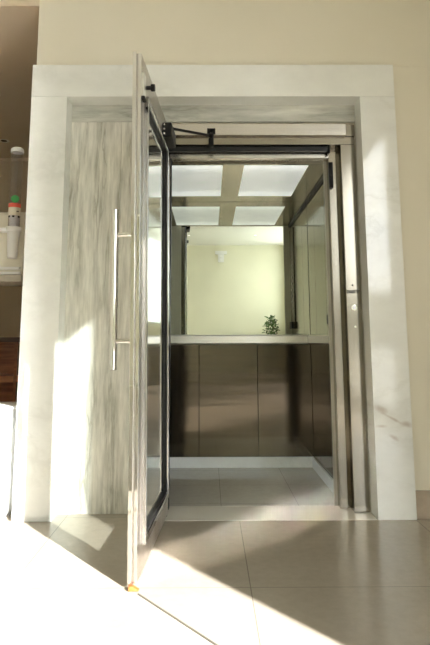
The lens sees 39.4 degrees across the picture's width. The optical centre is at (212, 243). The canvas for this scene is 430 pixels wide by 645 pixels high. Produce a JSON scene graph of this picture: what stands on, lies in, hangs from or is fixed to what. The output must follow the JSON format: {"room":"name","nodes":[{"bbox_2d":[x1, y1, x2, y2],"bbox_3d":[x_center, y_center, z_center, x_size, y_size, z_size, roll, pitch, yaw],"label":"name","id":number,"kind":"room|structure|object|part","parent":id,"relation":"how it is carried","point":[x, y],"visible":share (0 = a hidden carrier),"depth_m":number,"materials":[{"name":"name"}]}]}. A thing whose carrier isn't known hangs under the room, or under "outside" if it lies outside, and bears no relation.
{"room":"elevator lobby","nodes":[
{"label":"elevator lobby","id":0,"kind":"room"},
{"bbox_2d":[0,161,27,336],"bbox_3d":[-2.095,0.500,6.324,2.270,2.845,0.100,0,-9,0],"label":"wall","id":1,"kind":"structure","parent":0,"point":[10,296],"depth_m":6.41,"materials":[{"name":"beige paint"}]},
{"bbox_2d":[0,158,27,160],"bbox_3d":[-2.098,-0.900,6.486,2.270,0.030,0.020,0,-9,0],"label":"trim","id":2,"kind":"structure","parent":1,"relation":"attached to","point":[1,159],"depth_m":6.48,"materials":[{"name":"paint"}]},
{"bbox_2d":[0,17,38,157],"bbox_3d":[-2.092,-1.173,5.122,2.270,0.080,3.000,0,-9,0],"label":"ceiling","id":3,"kind":"structure","parent":0,"point":[18,35],"depth_m":4.51,"materials":[{"name":"paint"}]},
{"bbox_2d":[0,139,8,142],"bbox_3d":[-2.051,-1.006,5.906,0.104,0.004,0.104,0,-9,0],"label":"recessed light","id":4,"kind":"object","parent":3,"relation":"in","point":[1,140],"visible":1,"depth_m":5.90,"materials":[{"name":"metal"}]},
{"bbox_2d":[0,513,429,644],"bbox_3d":[-0.596,0.900,-0.492,5.200,0.100,13.250,0,-9,0],"label":"floor","id":5,"kind":"structure","parent":0,"point":[63,580],"depth_m":2.29,"materials":[{"name":"tile"}]},
{"bbox_2d":[0,402,16,519],"bbox_3d":[-1.310,1.161,3.237,0.507,0.562,0.305,0,-9,0],"label":"base cabinet","id":6,"kind":"object","parent":5,"relation":"on","point":[8,410],"visible":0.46,"depth_m":3.13,"materials":[{"name":"paint"}]},
{"bbox_2d":[0,337,19,401],"bbox_3d":[-1.904,1.180,4.512,1.502,0.930,0.340,2,-9,-12],"label":"wooden shelf unit","id":7,"kind":"object","parent":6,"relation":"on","point":[9,346],"visible":0.05,"depth_m":4.73,"materials":[{"name":"brown wood"}]},
{"bbox_3d":[-1.939,1.204,4.666,1.500,0.930,0.020,2,-9,-12],"label":"panel","id":8,"kind":"part","parent":7,"relation":"part of","materials":[{"name":"brown wood"}]},
{"bbox_3d":[-1.903,1.023,4.529,1.458,0.045,0.314,2,-9,-12],"label":"shelf","id":9,"kind":"part","parent":7,"relation":"part of","materials":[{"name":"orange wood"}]},
{"bbox_2d":[128,585,138,591],"bbox_3d":[-0.289,1.270,2.209,0.038,0.016,0.024,0,-9,0],"label":"doorstop","id":10,"kind":"object","parent":5,"relation":"on","point":[132,588],"visible":1,"depth_m":2.20,"materials":[{"name":"gold rubber"}]},
{"bbox_2d":[137,593,217,644],"bbox_3d":[0.063,1.204,1.747,0.007,0.002,1.099,7,-11,-37],"label":"trim","id":11,"kind":"structure","parent":5,"relation":"on","point":[151,602],"depth_m":1.97,"materials":[{"name":"metal"}]},
{"bbox_2d":[165,506,376,520],"bbox_3d":[0.294,1.442,3.182,1.094,0.022,0.260,0,-9,0],"label":"threshold","id":12,"kind":"object","parent":5,"relation":"on","point":[175,513],"visible":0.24,"depth_m":3.17,"materials":[{"name":"stone"}]},
{"bbox_2d":[0,0,429,489],"bbox_3d":[-0.617,-0.242,3.457,5.200,3.400,0.230,0,-9,0],"label":"wall","id":13,"kind":"structure","parent":0,"point":[396,33],"depth_m":3.49,"materials":[{"name":"beige paint"}]},
{"bbox_2d":[109,52,214,583],"bbox_3d":[-0.258,0.307,2.877,0.289,2.122,0.998,-3,-9,16],"label":"elevator door","id":14,"kind":"structure","parent":13,"relation":"in","point":[152,136],"depth_m":2.54,"materials":[{"name":"metal"}]},
{"bbox_3d":[-0.401,0.184,2.446,0.033,0.653,0.033,-1,-9,3],"label":"pull handle","id":15,"kind":"part","parent":14,"relation":"part of","materials":[{"name":"metal"}]},
{"bbox_3d":[-0.357,0.394,2.410,0.073,0.032,0.032,-1,-9,3],"label":"handle mount","id":16,"kind":"part","parent":14,"relation":"part of","materials":[{"name":"metal"}]},
{"bbox_3d":[-0.362,-0.035,2.478,0.073,0.032,0.032,-1,-9,3],"label":"handle mount","id":17,"kind":"part","parent":14,"relation":"part of","materials":[{"name":"metal"}]},
{"bbox_3d":[-0.308,0.225,2.391,0.036,2.104,0.012,-1,-9,3],"label":"edge trim","id":18,"kind":"part","parent":14,"relation":"part of","materials":[{"name":"metal"}]},
{"bbox_3d":[-0.292,-0.668,2.553,0.014,0.105,0.047,-1,-9,3],"label":"lock plate","id":19,"kind":"part","parent":14,"relation":"part of","materials":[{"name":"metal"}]},
{"bbox_3d":[-0.267,-0.667,2.579,0.042,0.032,0.032,-1,-9,3],"label":"lock knob","id":20,"kind":"part","parent":14,"relation":"part of","materials":[{"name":"black plastic"}]},
{"bbox_3d":[-0.258,0.321,2.820,0.022,1.829,0.718,-1,-9,3],"label":"window moulding","id":21,"kind":"part","parent":14,"relation":"part of","materials":[{"name":"metal"}]},
{"bbox_3d":[-0.272,0.320,2.817,0.006,1.805,0.702,-1,-9,3],"label":"glass pane","id":22,"kind":"part","parent":14,"relation":"part of","materials":[{"name":"clear glass"}]},
{"bbox_3d":[-0.116,-0.621,3.363,0.246,0.034,0.024,3,-10,-21],"label":"closer arm","id":23,"kind":"part","parent":14,"relation":"part of","materials":[{"name":"black plastic"}]},
{"bbox_2d":[11,65,416,521],"bbox_3d":[0.008,0.207,3.317,2.063,2.465,0.150,0,-9,0],"label":"marble surround","id":24,"kind":"object","parent":13,"relation":"attached to","point":[72,435],"visible":0.93,"depth_m":3.32,"materials":[{"name":"white stone"}]},
{"bbox_2d":[168,124,369,512],"bbox_3d":[0.242,0.378,3.396,1.184,2.144,0.167,0,-9,0],"label":"door frame","id":25,"kind":"structure","parent":13,"relation":"attached to","point":[332,144],"depth_m":3.46,"materials":[{"name":"metal"}]},
{"bbox_3d":[0.194,-0.551,3.526,0.987,0.030,0.022,0,-9,0],"label":"seal rail","id":26,"kind":"part","parent":25,"relation":"part of","materials":[{"name":"black metal"}]},
{"bbox_2d":[347,284,359,327],"bbox_3d":[0.791,0.350,3.342,0.074,0.242,0.012,0,-9,0],"label":"station","id":27,"kind":"object","parent":13,"relation":"attached to","point":[353,307],"visible":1,"depth_m":3.36,"materials":[{"name":"silver plastic"}]},
{"bbox_2d":[416,490,429,518],"bbox_3d":[1.516,1.345,3.090,0.943,0.138,0.014,0,-9,0],"label":"baseboard","id":28,"kind":"structure","parent":13,"relation":"attached to","point":[422,496],"depth_m":3.08,"materials":[{"name":"tile"}]},
{"bbox_3d":[-1.719,0.108,3.872,0.160,2.845,0.670,0,-9,0],"label":"pier","id":29,"kind":"object","parent":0,"visible":0},
{"bbox_2d":[0,275,22,285],"bbox_3d":[-1.403,0.240,3.827,0.470,0.043,0.320,0,-9,0],"label":"shelf","id":30,"kind":"object","parent":29,"relation":"attached to","point":[5,280],"visible":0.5,"depth_m":3.67,"materials":[{"name":"brown wood"}]},
{"bbox_2d":[0,212,25,274],"bbox_3d":[-1.376,0.017,3.860,0.425,0.406,0.295,0,-9,0],"label":"air purifier","id":31,"kind":"object","parent":30,"relation":"on","point":[8,266],"visible":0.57,"depth_m":3.74,"materials":[{"name":"beige plastic"}]},
{"bbox_2d":[0,272,20,274],"bbox_3d":[-1.380,0.187,3.698,0.395,0.017,0.030,0,-9,0],"label":"drip tray","id":32,"kind":"object","parent":31,"relation":"on","point":[1,273],"depth_m":3.69,"materials":[{"name":"white plastic"}]},
{"bbox_2d":[0,147,23,258],"bbox_3d":[-1.371,-0.254,3.713,0.395,0.700,0.096,0,-9,0],"label":"dispenser","id":33,"kind":"object","parent":31,"relation":"attached to","point":[13,230],"visible":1,"depth_m":3.67,"materials":[{"name":"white plastic"}]},
{"bbox_2d":[7,230,19,258],"bbox_3d":[-1.221,0.010,3.672,0.076,0.165,0.076,0,-9,0],"label":"cup","id":34,"kind":"object","parent":33,"relation":"on","point":[12,235],"depth_m":3.65,"materials":[{"name":"white plastic"}]},
{"bbox_3d":[0.121,0.483,4.049,1.480,2.350,1.158,0,-9,0],"label":"wall","id":35,"kind":"structure","parent":0,"visible":0},
{"bbox_2d":[169,162,337,505],"bbox_3d":[0.122,0.551,3.983,1.300,2.115,1.043,0,-9,0],"label":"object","id":36,"kind":"object","parent":35,"relation":"in","point":[252,403],"visible":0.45,"depth_m":4.40,"materials":[{"name":"metal"}]},
{"bbox_3d":[-0.293,1.133,4.396,0.389,0.826,0.020,0,-9,0],"label":"panel","id":37,"kind":"part","parent":36,"relation":"part of","materials":[{"name":"metal"}]},
{"bbox_3d":[-0.132,-0.418,4.052,0.388,0.010,0.817,0,-9,0],"label":"light panel","id":38,"kind":"part","parent":36,"relation":"part of","materials":[{"name":"white plastic"}]},
{"bbox_3d":[0.118,1.132,4.398,0.428,0.826,0.020,0,-9,0],"label":"panel","id":39,"kind":"part","parent":36,"relation":"part of","materials":[{"name":"metal"}]},
{"bbox_3d":[0.120,0.714,4.439,1.218,0.072,0.029,0,-9,0],"label":"handrail","id":40,"kind":"part","parent":36,"relation":"part of","materials":[{"name":"metal"}]},
{"bbox_2d":[171,202,309,334],"bbox_3d":[0.118,0.199,4.543,1.216,1.042,0.006,0,-9,0],"label":"mirror","id":41,"kind":"object","parent":36,"relation":"attached to","point":[238,268],"depth_m":4.54,"materials":[{"name":"silver mirror"}]},
{"bbox_3d":[0.122,1.575,4.309,1.218,0.074,0.015,0,-9,0],"label":"skirting","id":42,"kind":"part","parent":36,"relation":"part of","materials":[{"name":"metal"}]},
{"bbox_3d":[0.389,-0.419,4.055,0.393,0.010,0.817,0,-9,0],"label":"light panel","id":43,"kind":"part","parent":36,"relation":"part of","materials":[{"name":"white plastic"}]},
{"bbox_3d":[0.532,1.131,4.400,0.394,0.826,0.020,0,-9,0],"label":"panel","id":44,"kind":"part","parent":36,"relation":"part of","materials":[{"name":"metal"}]},
{"bbox_3d":[0.739,0.178,4.402,0.020,1.050,0.275,0,-9,0],"label":"panel","id":45,"kind":"part","parent":36,"relation":"part of","materials":[{"name":"metal"}]},
{"bbox_3d":[0.742,1.107,4.254,0.020,0.826,0.275,0,-9,0],"label":"panel","id":46,"kind":"part","parent":36,"relation":"part of","materials":[{"name":"metal"}]},
{"bbox_3d":[0.717,0.637,3.969,0.029,0.072,0.927,0,-9,0],"label":"handrail","id":47,"kind":"part","parent":36,"relation":"part of","materials":[{"name":"metal"}]},
{"bbox_3d":[0.741,0.126,4.077,0.020,1.050,0.377,0,-9,0],"label":"panel","id":48,"kind":"part","parent":36,"relation":"part of","materials":[{"name":"metal"}]},
{"bbox_3d":[0.726,1.498,3.837,0.013,0.074,0.946,0,-9,0],"label":"skirting","id":49,"kind":"part","parent":36,"relation":"part of","materials":[{"name":"stone"}]},
{"bbox_3d":[0.743,1.055,3.929,0.020,0.826,0.377,0,-9,0],"label":"panel","id":50,"kind":"part","parent":36,"relation":"part of","materials":[{"name":"metal"}]},
{"bbox_3d":[0.742,0.070,3.724,0.020,1.050,0.332,0,-9,0],"label":"panel","id":51,"kind":"part","parent":36,"relation":"part of","materials":[{"name":"metal"}]},
{"bbox_3d":[0.745,0.999,3.576,0.020,0.826,0.332,0,-9,0],"label":"panel","id":52,"kind":"part","parent":36,"relation":"part of","materials":[{"name":"metal"}]}
]}

